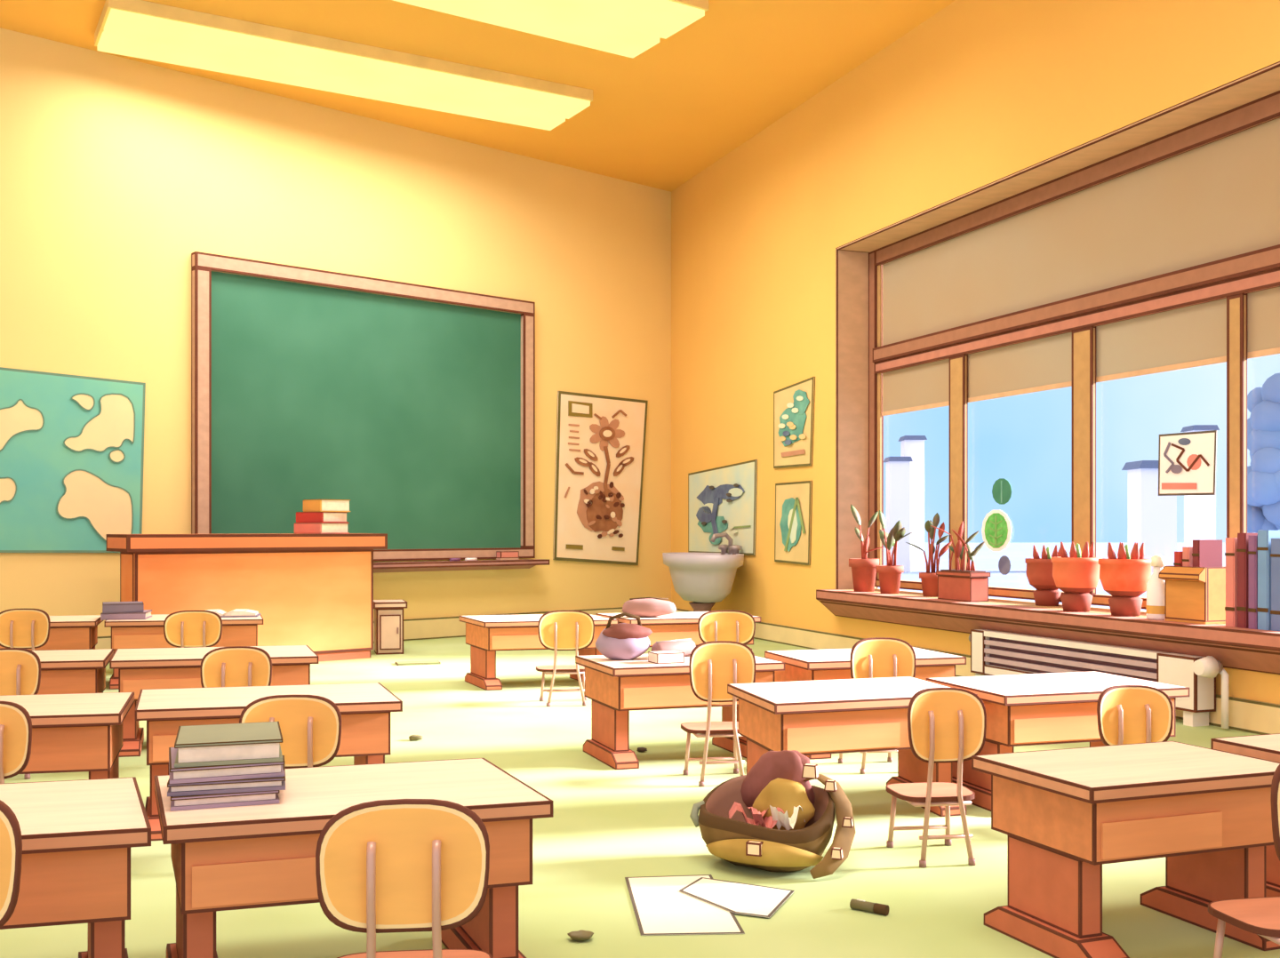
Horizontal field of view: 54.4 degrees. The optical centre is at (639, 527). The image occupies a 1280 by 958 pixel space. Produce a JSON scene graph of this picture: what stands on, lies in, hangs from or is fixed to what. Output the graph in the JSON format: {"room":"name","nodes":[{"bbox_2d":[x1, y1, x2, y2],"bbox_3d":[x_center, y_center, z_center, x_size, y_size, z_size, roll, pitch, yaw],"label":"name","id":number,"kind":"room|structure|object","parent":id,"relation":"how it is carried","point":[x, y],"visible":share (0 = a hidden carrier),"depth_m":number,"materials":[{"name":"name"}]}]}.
{"room":"classroom","nodes":[
{"label":"classroom","id":0,"kind":"room"},
{"bbox_2d":[0,27,671,636],"bbox_3d":[-7.319,-2.050,14.349,21.299,7.300,0.300,0,0,-42],"label":"wall","id":1,"kind":"structure","parent":0,"point":[115,171],"depth_m":16.41,"materials":[{"name":"yellow paint"}]},
{"bbox_2d":[0,367,145,552],"bbox_3d":[-6.898,-0.771,14.484,2.261,2.151,0.035,0,0,-42],"label":"world map","id":2,"kind":"object","parent":1,"relation":"attached to","point":[72,446],"visible":0.98,"depth_m":14.63},
{"bbox_2d":[95,607,623,649],"bbox_3d":[-7.143,1.450,14.278,20.470,0.300,0.039,0,0,-42],"label":"baseboard","id":3,"kind":"structure","parent":1,"relation":"attached to","point":[446,627],"depth_m":17.97,"materials":[{"name":"paint"}]},
{"bbox_2d":[191,251,549,573],"bbox_3d":[-3.506,-1.416,17.273,5.361,4.074,0.379,0,0,-42],"label":"chalkboard","id":4,"kind":"object","parent":1,"relation":"attached to","point":[412,404],"visible":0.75,"depth_m":17.23,"materials":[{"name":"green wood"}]},
{"bbox_2d":[373,559,549,573],"bbox_3d":[-3.385,0.551,17.287,5.161,0.140,0.239,0,0,-42],"label":"chalk tray","id":5,"kind":"object","parent":4,"relation":"on","point":[489,564],"depth_m":17.83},
{"bbox_2d":[552,391,647,565],"bbox_3d":[-0.603,-0.763,20.044,1.955,2.760,0.065,0,0,-42],"label":"chart","id":6,"kind":"object","parent":1,"relation":"attached to","point":[601,439],"visible":1,"depth_m":19.99,"materials":[{"name":"beige paper"}]},
{"bbox_2d":[0,0,955,191],"bbox_3d":[-3.317,-5.800,10.336,24.147,0.200,23.671,0,0,0],"label":"ceiling","id":7,"kind":"structure","parent":0,"point":[659,117],"depth_m":15.24,"materials":[{"name":"paint"}]},
{"bbox_2d":[94,0,592,130],"bbox_3d":[-3.452,-5.599,15.271,5.843,0.198,1.250,0,0,-30],"label":"ceiling lamp","id":8,"kind":"object","parent":7,"relation":"attached to","point":[136,28],"visible":1,"depth_m":14.85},
{"bbox_2d":[392,0,708,58],"bbox_3d":[-1.476,-5.599,12.824,4.296,0.198,1.500,0,0,-33],"label":"ceiling lamp","id":9,"kind":"object","parent":7,"relation":"attached to","point":[628,28],"visible":1,"depth_m":13.40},
{"bbox_2d":[515,0,704,39],"bbox_3d":[-1.290,-5.529,12.534,4.236,0.059,0.750,0,0,-33],"label":"diffuser","id":10,"kind":"object","parent":9,"relation":"attached to","point":[662,19],"depth_m":13.29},
{"bbox_2d":[0,636,1279,957],"bbox_3d":[-3.317,1.660,10.336,24.147,0.120,23.671,0,0,0],"label":"floor","id":11,"kind":"structure","parent":0,"point":[608,826],"depth_m":5.98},
{"bbox_2d":[0,800,22,927],"bbox_3d":[-1.862,1.150,3.404,0.465,0.902,0.407,0,0,-6],"label":"chair","id":12,"kind":"object","parent":11,"relation":"on","point":[11,842],"visible":1,"depth_m":3.25,"materials":[{"name":"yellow wood"}]},
{"bbox_2d":[0,701,31,783],"bbox_3d":[-2.946,1.189,5.704,0.440,0.824,0.407,0,0,-6],"label":"chair","id":13,"kind":"object","parent":11,"relation":"on","point":[15,721],"visible":0.42,"depth_m":5.55,"materials":[{"name":"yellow wood"}]},
{"bbox_2d":[0,648,40,779],"bbox_3d":[-4.065,1.186,8.104,0.450,0.828,0.407,0,0,-6],"label":"chair","id":14,"kind":"object","parent":11,"relation":"on","point":[20,668],"visible":0.5,"depth_m":7.96,"materials":[{"name":"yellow wood"}]},
{"bbox_2d":[0,608,50,650],"bbox_3d":[-5.618,1.168,11.454,0.498,0.866,0.407,0,0,-6],"label":"chair","id":15,"kind":"object","parent":11,"relation":"on","point":[23,628],"visible":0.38,"depth_m":11.30,"materials":[{"name":"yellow wood"}]},
{"bbox_2d":[0,615,103,650],"bbox_3d":[-6.219,1.260,12.545,1.560,0.680,0.900,0,0,-12],"label":"school desk","id":16,"kind":"object","parent":11,"relation":"on","point":[80,632],"visible":0.27,"depth_m":12.27,"materials":[{"name":"orange wood"}]},
{"bbox_2d":[0,692,134,779],"bbox_3d":[-3.353,1.260,6.431,1.419,0.680,0.850,0,0,-12],"label":"school desk","id":17,"kind":"object","parent":11,"relation":"on","point":[72,732],"visible":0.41,"depth_m":6.18,"materials":[{"name":"orange wood"}]},
{"bbox_2d":[32,648,113,694],"bbox_3d":[-4.541,1.260,8.904,1.504,0.680,0.850,0,0,-12],"label":"school desk","id":18,"kind":"object","parent":11,"relation":"on","point":[62,671],"visible":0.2,"depth_m":8.65,"materials":[{"name":"orange wood"}]},
{"bbox_2d":[0,776,151,957],"bbox_3d":[-2.283,1.260,4.040,1.400,0.680,0.850,0,0,-15],"label":"school desk","id":19,"kind":"object","parent":11,"relation":"on","point":[78,837],"visible":1,"depth_m":3.82,"materials":[{"name":"orange wood"}]},
{"bbox_2d":[104,614,263,689],"bbox_3d":[-4.685,1.260,12.837,1.617,0.680,0.950,0,0,-12],"label":"school desk","id":20,"kind":"object","parent":11,"relation":"on","point":[148,633],"visible":0.38,"depth_m":12.37,"materials":[{"name":"orange wood"}]},
{"bbox_2d":[100,609,151,620],"bbox_3d":[-5.213,0.884,12.645,0.420,0.070,0.406,0,0,-12],"label":"book","id":21,"kind":"object","parent":20,"relation":"on","point":[147,613],"visible":0.79,"depth_m":12.46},
{"bbox_2d":[102,601,143,613],"bbox_3d":[-5.242,0.803,12.615,0.380,0.090,0.366,0,0,-23],"label":"book","id":22,"kind":"object","parent":21,"relation":"on","point":[108,607],"visible":1,"depth_m":12.46,"materials":[{"name":"paper"}]},
{"bbox_2d":[206,608,260,617],"bbox_3d":[-4.307,0.888,12.943,0.660,0.062,0.400,0,0,-12],"label":"open book","id":23,"kind":"object","parent":20,"relation":"on","point":[237,612],"visible":0.75,"depth_m":12.81,"materials":[{"name":"paper"}]},
{"bbox_2d":[163,610,222,647],"bbox_3d":[-4.176,1.186,11.754,0.537,0.830,0.407,0,0,-6],"label":"chair","id":24,"kind":"object","parent":11,"relation":"on","point":[182,628],"visible":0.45,"depth_m":11.60,"materials":[{"name":"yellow wood"}]},
{"bbox_2d":[109,645,318,757],"bbox_3d":[-3.140,1.260,9.188,1.510,0.680,0.900,0,0,-13],"label":"school desk","id":25,"kind":"object","parent":11,"relation":"on","point":[148,668],"visible":0.42,"depth_m":8.79,"materials":[{"name":"orange wood"}]},
{"bbox_2d":[200,646,271,687],"bbox_3d":[-2.637,1.188,8.254,0.458,0.825,0.407,0,0,-6],"label":"chair","id":26,"kind":"object","parent":11,"relation":"on","point":[234,666],"visible":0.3,"depth_m":8.11,"materials":[{"name":"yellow wood"}]},
{"bbox_2d":[106,533,387,662],"bbox_3d":[-4.532,0.835,14.597,3.091,1.530,0.740,0,0,-39],"label":"desk","id":27,"kind":"object","parent":11,"relation":"on","point":[316,591],"visible":0.77,"depth_m":14.46,"materials":[{"name":"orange wood"}]},
{"bbox_2d":[294,522,349,534],"bbox_3d":[-3.858,0.004,15.075,0.554,0.130,0.406,0,0,41],"label":"book","id":28,"kind":"object","parent":27,"relation":"on","point":[314,528],"visible":1,"depth_m":14.90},
{"bbox_2d":[296,512,348,522],"bbox_3d":[-3.859,-0.127,15.103,0.470,0.130,0.406,0,0,34],"label":"book","id":29,"kind":"object","parent":28,"relation":"on","point":[300,516],"visible":0.98,"depth_m":14.96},
{"bbox_2d":[303,499,350,511],"bbox_3d":[-3.802,-0.268,15.100,0.406,0.150,0.420,0,0,-44],"label":"book","id":30,"kind":"object","parent":29,"relation":"on","point":[308,505],"visible":0.98,"depth_m":14.96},
{"bbox_2d":[135,682,402,840],"bbox_3d":[-2.051,1.260,6.842,1.419,0.680,0.850,0,0,-14],"label":"school desk","id":31,"kind":"object","parent":11,"relation":"on","point":[365,708],"visible":0.53,"depth_m":6.59,"materials":[{"name":"orange wood"}]},
{"bbox_2d":[239,695,341,768],"bbox_3d":[-1.654,1.195,6.004,0.477,0.811,0.407,0,0,-6],"label":"chair","id":32,"kind":"object","parent":11,"relation":"on","point":[310,725],"visible":0.38,"depth_m":5.86,"materials":[{"name":"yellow wood"}]},
{"bbox_2d":[154,758,553,957],"bbox_3d":[-1.047,1.260,4.406,1.319,0.680,0.850,0,0,-17],"label":"school desk","id":33,"kind":"object","parent":11,"relation":"on","point":[224,859],"visible":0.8,"depth_m":4.15,"materials":[{"name":"orange wood"}]},
{"bbox_2d":[170,790,279,811],"bbox_3d":[-1.436,0.896,4.295,0.340,0.045,0.426,0,0,-20],"label":"book","id":34,"kind":"object","parent":33,"relation":"on","point":[182,803],"visible":0.35,"depth_m":4.10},
{"bbox_2d":[167,755,285,796],"bbox_3d":[-1.419,0.852,4.299,0.370,0.042,0.426,0,0,-16],"label":"book","id":35,"kind":"object","parent":34,"relation":"on","point":[272,783],"visible":0.51,"depth_m":4.10,"materials":[{"name":"paper"}]},
{"bbox_2d":[168,747,284,783],"bbox_3d":[-1.431,0.805,4.294,0.360,0.050,0.426,0,0,-21],"label":"book","id":36,"kind":"object","parent":35,"relation":"on","point":[180,775],"visible":0.61,"depth_m":4.10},
{"bbox_2d":[174,721,282,767],"bbox_3d":[-1.414,0.742,4.288,0.340,0.075,0.406,0,0,-18],"label":"book","id":37,"kind":"object","parent":36,"relation":"on","point":[208,745],"visible":1,"depth_m":4.13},
{"bbox_2d":[373,600,407,655],"bbox_3d":[-3.228,1.270,15.988,0.420,0.660,0.585,0,0,-16],"label":"base cabinet","id":38,"kind":"object","parent":11,"relation":"on","point":[388,614],"visible":0.91,"depth_m":15.73,"materials":[{"name":"wood"}]},
{"bbox_2d":[315,799,493,957],"bbox_3d":[-0.663,1.178,3.574,0.477,0.846,0.407,0,0,-6],"label":"chair","id":39,"kind":"object","parent":11,"relation":"on","point":[397,865],"visible":1,"depth_m":3.42,"materials":[{"name":"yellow wood"}]},
{"bbox_2d":[459,614,618,690],"bbox_3d":[-1.054,1.260,12.767,1.484,0.680,0.950,0,0,-15],"label":"school desk","id":40,"kind":"object","parent":11,"relation":"on","point":[485,635],"visible":0.6,"depth_m":12.37,"materials":[{"name":"orange wood"}]},
{"bbox_2d":[536,610,594,706],"bbox_3d":[-0.685,1.172,11.353,0.518,0.857,0.407,0,0,-8],"label":"chair","id":41,"kind":"object","parent":11,"relation":"on","point":[558,630],"visible":0.87,"depth_m":11.21,"materials":[{"name":"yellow wood"}]},
{"bbox_2d":[567,929,593,941],"bbox_3d":[-0.231,1.581,4.825,0.105,0.036,0.071,0,0,0],"label":"scrap","id":42,"kind":"object","parent":11,"relation":"on","point":[581,935],"visible":1,"depth_m":4.81,"materials":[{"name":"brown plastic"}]},
{"bbox_2d":[596,611,760,647],"bbox_3d":[0.391,1.260,13.128,1.534,0.680,0.950,0,0,-15],"label":"school desk","id":43,"kind":"object","parent":11,"relation":"on","point":[681,625],"visible":0.13,"depth_m":12.68,"materials":[{"name":"orange wood"}]},
{"bbox_2d":[622,597,676,617],"bbox_3d":[0.092,0.814,12.818,0.565,0.208,0.272,0,0,-4],"label":"pencil case","id":44,"kind":"object","parent":43,"relation":"on","point":[645,607],"visible":0.95,"depth_m":12.71,"materials":[{"name":"fabric"}]},
{"bbox_2d":[575,653,784,769],"bbox_3d":[0.263,1.260,8.730,1.265,0.680,0.850,0,0,-17],"label":"school desk","id":45,"kind":"object","parent":11,"relation":"on","point":[615,688],"visible":0.68,"depth_m":8.36,"materials":[{"name":"orange wood"}]},
{"bbox_2d":[595,612,652,659],"bbox_3d":[-0.112,0.752,8.687,0.397,0.332,0.305,0,0,-17],"label":"bag","id":46,"kind":"object","parent":45,"relation":"on","point":[623,641],"visible":1,"depth_m":8.59,"materials":[{"name":"fabric"}]},
{"bbox_2d":[648,650,684,663],"bbox_3d":[0.179,0.884,8.511,0.200,0.070,0.160,0,0,-23],"label":"block","id":47,"kind":"object","parent":45,"relation":"on","point":[662,657],"visible":1,"depth_m":8.45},
{"bbox_2d":[651,638,695,655],"bbox_3d":[0.240,0.856,8.822,0.116,0.122,0.400,0,0,44],"label":"pencil case","id":48,"kind":"object","parent":45,"relation":"on","point":[686,646],"visible":0.7,"depth_m":8.78,"materials":[{"name":"fabric"}]},
{"bbox_2d":[624,874,744,935],"bbox_3d":[0.166,1.597,5.291,0.409,0.004,0.831,0,0,-6],"label":"paper sheet","id":49,"kind":"object","parent":11,"relation":"on","point":[660,908],"visible":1,"depth_m":5.19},
{"bbox_2d":[679,877,794,918],"bbox_3d":[0.402,1.592,5.368,0.491,0.004,0.412,0,0,28],"label":"paper sheet","id":50,"kind":"object","parent":49,"relation":"on","point":[732,897],"visible":1,"depth_m":5.38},
{"bbox_2d":[662,532,743,611],"bbox_3d":[0.936,0.834,18.365,1.042,1.532,1.944,0,0,-21],"label":"washbasin","id":51,"kind":"object","parent":11,"relation":"on","point":[704,580],"visible":0.91,"depth_m":17.84,"materials":[{"name":"grey ceramic"}]},
{"bbox_2d":[662,552,743,603],"bbox_3d":[0.918,0.740,18.358,1.004,0.720,1.944,0,0,-21],"label":"basin","id":52,"kind":"object","parent":51,"relation":"in","point":[698,578],"depth_m":17.78,"materials":[{"name":"grey ceramic"}]},
{"bbox_2d":[710,532,733,554],"bbox_3d":[1.210,0.229,18.468,0.363,0.322,0.070,0,0,-21],"label":"tap","id":53,"kind":"object","parent":51,"relation":"on","point":[724,534],"depth_m":18.47,"materials":[{"name":"metal"}]},
{"bbox_2d":[680,640,755,786],"bbox_3d":[0.488,1.155,7.903,0.427,0.892,0.407,0,0,-8],"label":"chair","id":54,"kind":"object","parent":11,"relation":"on","point":[713,666],"visible":0.81,"depth_m":7.76,"materials":[{"name":"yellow wood"}]},
{"bbox_2d":[697,610,755,644],"bbox_3d":[0.803,1.196,12.053,0.568,0.810,0.407,0,0,-8],"label":"chair","id":55,"kind":"object","parent":11,"relation":"on","point":[733,626],"visible":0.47,"depth_m":11.91,"materials":[{"name":"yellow wood"}]},
{"bbox_2d":[689,750,855,879],"bbox_3d":[0.622,1.343,5.901,0.787,0.515,0.553,0,0,22],"label":"satchel","id":56,"kind":"object","parent":11,"relation":"on","point":[780,780],"visible":0.9,"depth_m":5.83,"materials":[{"name":"brown leather"}]},
{"bbox_2d":[728,801,768,825],"bbox_3d":[0.515,1.367,5.917,0.182,0.119,0.130,0,0,0],"label":"sheet","id":57,"kind":"object","parent":56,"relation":"in","point":[736,806],"visible":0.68,"depth_m":5.89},
{"bbox_2d":[747,807,784,828],"bbox_3d":[0.589,1.363,5.833,0.154,0.127,0.110,0,0,-23],"label":"sheet","id":58,"kind":"object","parent":56,"relation":"in","point":[768,822],"visible":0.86,"depth_m":5.82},
{"bbox_2d":[769,805,805,830],"bbox_3d":[0.690,1.354,5.814,0.100,0.127,0.140,0,0,44],"label":"sheet","id":59,"kind":"object","parent":56,"relation":"in","point":[783,820],"visible":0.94,"depth_m":5.79,"materials":[{"name":"paper"}]},
{"bbox_2d":[727,676,977,817],"bbox_3d":[1.190,1.260,7.109,1.294,0.680,0.850,0,0,-18],"label":"school desk","id":60,"kind":"object","parent":11,"relation":"on","point":[859,715],"visible":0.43,"depth_m":6.77,"materials":[{"name":"orange wood"}]},
{"bbox_2d":[764,647,966,759],"bbox_3d":[1.628,1.260,9.082,1.220,0.680,0.800,0,0,-16],"label":"school desk","id":61,"kind":"object","parent":11,"relation":"on","point":[828,664],"visible":0.16,"depth_m":8.83,"materials":[{"name":"orange wood"}]},
{"bbox_2d":[849,898,889,915],"bbox_3d":[0.956,1.577,5.182,0.160,0.044,0.042,0,0,36],"label":"marker pen","id":62,"kind":"object","parent":11,"relation":"on","point":[861,905],"visible":1,"depth_m":5.17,"materials":[{"name":"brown plastic"}]},
{"bbox_2d":[838,637,915,774],"bbox_3d":[1.562,1.161,8.303,0.449,0.879,0.407,0,0,-8],"label":"chair","id":63,"kind":"object","parent":11,"relation":"on","point":[877,657],"visible":0.41,"depth_m":8.16,"materials":[{"name":"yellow wood"}]},
{"bbox_2d":[886,688,986,867],"bbox_3d":[1.429,1.183,6.073,0.391,0.835,0.407,0,0,-8],"label":"chair","id":64,"kind":"object","parent":11,"relation":"on","point":[945,724],"visible":1,"depth_m":5.93,"materials":[{"name":"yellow wood"}]},
{"bbox_2d":[926,671,1189,811],"bbox_3d":[2.460,1.260,7.400,1.220,0.680,0.850,0,0,-17],"label":"school desk","id":65,"kind":"object","parent":11,"relation":"on","point":[1048,708],"visible":0.33,"depth_m":7.02,"materials":[{"name":"orange wood"}]},
{"bbox_2d":[968,629,1228,728],"bbox_3d":[3.983,1.306,11.322,0.320,0.588,3.344,0,0,-21],"label":"radiator","id":66,"kind":"object","parent":11,"relation":"on","point":[993,652],"visible":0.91,"depth_m":10.96,"materials":[{"name":"metal"}]},
{"bbox_2d":[971,741,1279,957],"bbox_3d":[1.947,1.260,4.886,1.044,0.680,0.680,0,0,-20],"label":"school desk","id":67,"kind":"object","parent":11,"relation":"on","point":[1066,814],"visible":0.91,"depth_m":4.70,"materials":[{"name":"orange wood"}]},
{"bbox_2d":[1096,685,1173,745],"bbox_3d":[2.531,1.210,6.603,0.417,0.780,0.407,0,0,-8],"label":"chair","id":68,"kind":"object","parent":11,"relation":"on","point":[1125,714],"visible":0.48,"depth_m":6.45,"materials":[{"name":"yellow wood"}]},
{"bbox_2d":[1208,764,1279,957],"bbox_3d":[2.146,1.154,4.052,0.472,0.893,0.407,0,0,-10],"label":"chair","id":69,"kind":"object","parent":11,"relation":"on","point":[1260,916],"visible":1,"depth_m":4.05,"materials":[{"name":"brown wood"}]},
{"bbox_2d":[1210,733,1279,896],"bbox_3d":[3.116,1.260,5.301,1.074,0.680,0.680,0,0,-20],"label":"school desk","id":70,"kind":"object","parent":11,"relation":"on","point":[1266,747],"visible":0.2,"depth_m":5.25,"materials":[{"name":"orange wood"}]},
{"bbox_2d":[671,0,1279,704],"bbox_3d":[4.543,-2.050,11.312,0.620,7.300,21.850,0,0,-21],"label":"wall","id":71,"kind":"structure","parent":0,"point":[979,93],"depth_m":15.63,"materials":[{"name":"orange paint"}]},
{"bbox_2d":[688,459,757,555],"bbox_3d":[1.222,-0.291,19.146,0.058,1.396,2.505,0,0,-21],"label":"poster","id":72,"kind":"object","parent":71,"relation":"attached to","point":[721,500],"visible":0.95,"depth_m":19.03,"materials":[{"name":"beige paper"}]},
{"bbox_2d":[774,480,812,565],"bbox_3d":[2.065,-0.064,16.925,0.044,1.117,1.059,0,0,-21],"label":"poster","id":73,"kind":"object","parent":71,"relation":"attached to","point":[793,500],"visible":1,"depth_m":16.86,"materials":[{"name":"beige paper"}]},
{"bbox_2d":[773,376,815,468],"bbox_3d":[2.067,-1.405,16.902,0.058,1.166,1.159,0,0,-21],"label":"poster","id":74,"kind":"object","parent":71,"relation":"attached to","point":[793,404],"visible":1,"depth_m":16.84,"materials":[{"name":"beige paper"}]},
{"bbox_2d":[674,608,1279,735],"bbox_3d":[4.286,1.475,11.055,0.039,0.250,21.350,0,0,-21],"label":"baseboard","id":75,"kind":"structure","parent":71,"relation":"attached to","point":[1248,716],"depth_m":13.16,"materials":[{"name":"paint"}]},
{"bbox_2d":[816,61,1279,674],"bbox_3d":[4.452,-1.224,11.099,0.900,4.689,10.315,0,0,-21],"label":"window","id":76,"kind":"structure","parent":71,"relation":"in","point":[1252,100],"depth_m":12.36,"materials":[{"name":"brown wood"}]},
{"bbox_2d":[848,504,884,591],"bbox_3d":[2.737,0.241,15.285,0.367,1.076,0.580,0,0,-21],"label":"potted plant","id":77,"kind":"object","parent":76,"relation":"on","point":[863,569],"visible":0.99,"depth_m":15.15,"materials":[{"name":"green plant"}]},
{"bbox_2d":[875,510,915,593],"bbox_3d":[2.975,0.281,14.802,0.348,0.995,0.616,0,0,-21],"label":"potted plant","id":78,"kind":"object","parent":76,"relation":"on","point":[889,575],"visible":1,"depth_m":14.69,"materials":[{"name":"green plant"}]},
{"bbox_2d":[905,512,951,597],"bbox_3d":[3.321,0.302,14.133,0.381,0.954,0.509,0,0,-21],"label":"potted plant","id":79,"kind":"object","parent":76,"relation":"on","point":[929,580],"visible":0.88,"depth_m":14.11,"materials":[{"name":"green plant"}]},
{"bbox_2d":[930,520,990,601],"bbox_3d":[3.450,0.352,13.379,0.391,0.854,0.636,0,0,-21],"label":"potted plant","id":80,"kind":"object","parent":76,"relation":"on","point":[958,584],"visible":1,"depth_m":13.28,"materials":[{"name":"green plant"}]},
{"bbox_2d":[981,510,1011,551],"bbox_3d":[3.908,0.029,13.662,0.016,0.458,0.534,0,0,-21],"label":"sticker","id":81,"kind":"object","parent":76,"relation":"attached to","point":[996,527],"visible":1,"depth_m":13.64,"materials":[{"name":"paper"}]},
{"bbox_2d":[992,478,1011,504],"bbox_3d":[3.945,-0.398,13.573,0.010,0.286,0.341,0,0,-21],"label":"sticker","id":82,"kind":"object","parent":76,"relation":"attached to","point":[1002,488],"visible":1,"depth_m":13.56,"materials":[{"name":"green paper"}]},
{"bbox_2d":[1024,544,1061,606],"bbox_3d":[4.087,0.476,12.494,0.418,0.606,0.420,0,0,-21],"label":"potted plant","id":83,"kind":"object","parent":76,"relation":"on","point":[1039,571],"visible":0.78,"depth_m":12.38,"materials":[{"name":"ceramic"}]},
{"bbox_2d":[1024,558,1058,590],"bbox_3d":[4.087,0.464,12.494,0.418,0.310,0.420,0,0,-21],"label":"flower pot","id":84,"kind":"object","parent":83,"relation":"on","point":[1039,571],"depth_m":12.35,"materials":[{"name":"ceramic"}]},
{"bbox_2d":[1051,541,1102,612],"bbox_3d":[4.085,0.455,11.648,0.448,0.649,0.450,0,0,-21],"label":"potted plant","id":85,"kind":"object","parent":76,"relation":"on","point":[1076,575],"visible":0.95,"depth_m":11.51,"materials":[{"name":"ceramic"}]},
{"bbox_2d":[1051,556,1102,593],"bbox_3d":[4.085,0.441,11.648,0.448,0.332,0.450,0,0,-21],"label":"flower pot","id":86,"kind":"object","parent":85,"relation":"on","point":[1070,574],"depth_m":11.48,"materials":[{"name":"ceramic"}]},
{"bbox_2d":[881,117,1279,415],"bbox_3d":[4.793,-2.470,11.263,0.024,2.097,9.702,0,0,-21],"label":"roller blind","id":87,"kind":"object","parent":76,"relation":"attached to","point":[1220,199],"visible":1,"depth_m":11.98,"materials":[{"name":"fabric"}]},
{"bbox_2d":[1098,542,1151,616],"bbox_3d":[4.310,0.455,11.051,0.448,0.649,0.450,0,0,-21],"label":"potted plant","id":88,"kind":"object","parent":76,"relation":"on","point":[1126,577],"visible":0.99,"depth_m":10.92,"materials":[{"name":"ceramic"}]},
{"bbox_2d":[1098,558,1151,597],"bbox_3d":[4.310,0.441,11.051,0.448,0.332,0.450,0,0,-21],"label":"flower pot","id":89,"kind":"object","parent":88,"relation":"on","point":[1118,577],"depth_m":10.88,"materials":[{"name":"ceramic"}]},
{"bbox_2d":[1145,554,1165,620],"bbox_3d":[4.415,0.504,10.602,0.191,0.550,0.191,0,0,-21],"label":"bottle","id":90,"kind":"object","parent":76,"relation":"on","point":[1155,611],"visible":0.8,"depth_m":10.54,"materials":[{"name":"paint"}]},
{"bbox_2d":[1158,430,1216,495],"bbox_3d":[4.869,-0.571,11.098,0.024,0.571,0.684,0,0,-21],"label":"drawing","id":91,"kind":"object","parent":76,"relation":"attached to","point":[1187,461],"visible":1,"depth_m":11.08,"materials":[{"name":"paper"}]},
{"bbox_2d":[1158,566,1225,624],"bbox_3d":[4.612,0.549,10.292,0.410,0.460,0.440,0,0,-21],"label":"cardboard box","id":92,"kind":"object","parent":76,"relation":"on","point":[1192,595],"visible":0.78,"depth_m":10.13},
{"bbox_2d":[1181,546,1192,567],"bbox_3d":[4.627,0.458,10.340,0.247,0.600,0.077,0,0,-21],"label":"book","id":93,"kind":"object","parent":92,"relation":"in","point":[1187,560],"visible":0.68,"depth_m":10.28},
{"bbox_2d":[1192,539,1222,567],"bbox_3d":[4.666,0.428,10.238,0.247,0.660,0.077,0,0,-21],"label":"book","id":94,"kind":"object","parent":92,"relation":"in","point":[1206,553],"visible":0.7,"depth_m":10.20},
{"bbox_2d":[1224,537,1237,627],"bbox_3d":[4.788,0.429,9.857,0.307,0.700,0.092,0,0,-21],"label":"book","id":95,"kind":"object","parent":76,"relation":"on","point":[1231,543],"visible":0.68,"depth_m":9.79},
{"bbox_2d":[1236,533,1257,628],"bbox_3d":[4.827,0.409,9.751,0.307,0.740,0.087,0,0,-21],"label":"book","id":96,"kind":"object","parent":76,"relation":"on","point":[1243,539],"visible":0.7,"depth_m":9.68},
{"bbox_2d":[1248,536,1257,629],"bbox_3d":[4.863,0.419,9.655,0.307,0.720,0.077,0,0,-21],"label":"book","id":97,"kind":"object","parent":76,"relation":"on","point":[1252,552],"visible":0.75,"depth_m":9.59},
{"bbox_2d":[1256,530,1279,630],"bbox_3d":[4.899,0.399,9.561,0.307,0.760,0.102,0,0,-21],"label":"book","id":98,"kind":"object","parent":76,"relation":"on","point":[1264,537],"visible":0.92,"depth_m":9.49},
{"bbox_2d":[1270,538,1279,631],"bbox_3d":[4.942,0.429,9.447,0.307,0.700,0.102,0,0,-21],"label":"book","id":99,"kind":"object","parent":76,"relation":"on","point":[1275,555],"visible":1,"depth_m":9.40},
{"label":"outside","id":100,"kind":"structure","parent":0,"visible":0},
{"bbox_2d":[877,542,1225,611],"bbox_3d":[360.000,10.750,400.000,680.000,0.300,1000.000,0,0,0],"label":"ground","id":101,"kind":"structure","parent":100,"point":[987,560],"depth_m":406.58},
{"bbox_2d":[883,456,912,571],"bbox_3d":[62.679,-3.278,302.464,6.111,27.756,6.111,0,0,0],"label":"apartment tower","id":102,"kind":"structure","parent":101,"relation":"on","point":[897,468],"depth_m":300.01,"materials":[{"name":"white paint"}]},
{"bbox_2d":[897,435,927,570],"bbox_3d":[67.539,-6.048,308.404,5.963,33.296,5.963,0,0,0],"label":"apartment tower","id":103,"kind":"structure","parent":101,"relation":"on","point":[913,446],"depth_m":306.00,"materials":[{"name":"white paint"}]},
{"bbox_2d":[1121,460,1176,571],"bbox_3d":[125.143,-2.821,304.286,10.629,26.843,10.629,0,0,0],"label":"building","id":104,"kind":"structure","parent":101,"relation":"on","point":[1151,517],"depth_m":300.01,"materials":[{"name":"white paint"}]},
{"bbox_2d":[1180,424,1219,546],"bbox_3d":[138.902,-7.322,308.732,6.776,35.845,6.776,0,0,0],"label":"apartment tower","id":105,"kind":"structure","parent":101,"relation":"on","point":[1199,510],"depth_m":306.00,"materials":[{"name":"white paint"}]},
{"bbox_2d":[1247,372,1279,533],"bbox_3d":[47.459,-0.255,90.150,8.314,21.751,6.175,0,0,0],"label":"tree","id":106,"kind":"object","parent":101,"relation":"on","point":[1263,403],"visible":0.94,"depth_m":88.40,"materials":[{"name":"blue plant"}]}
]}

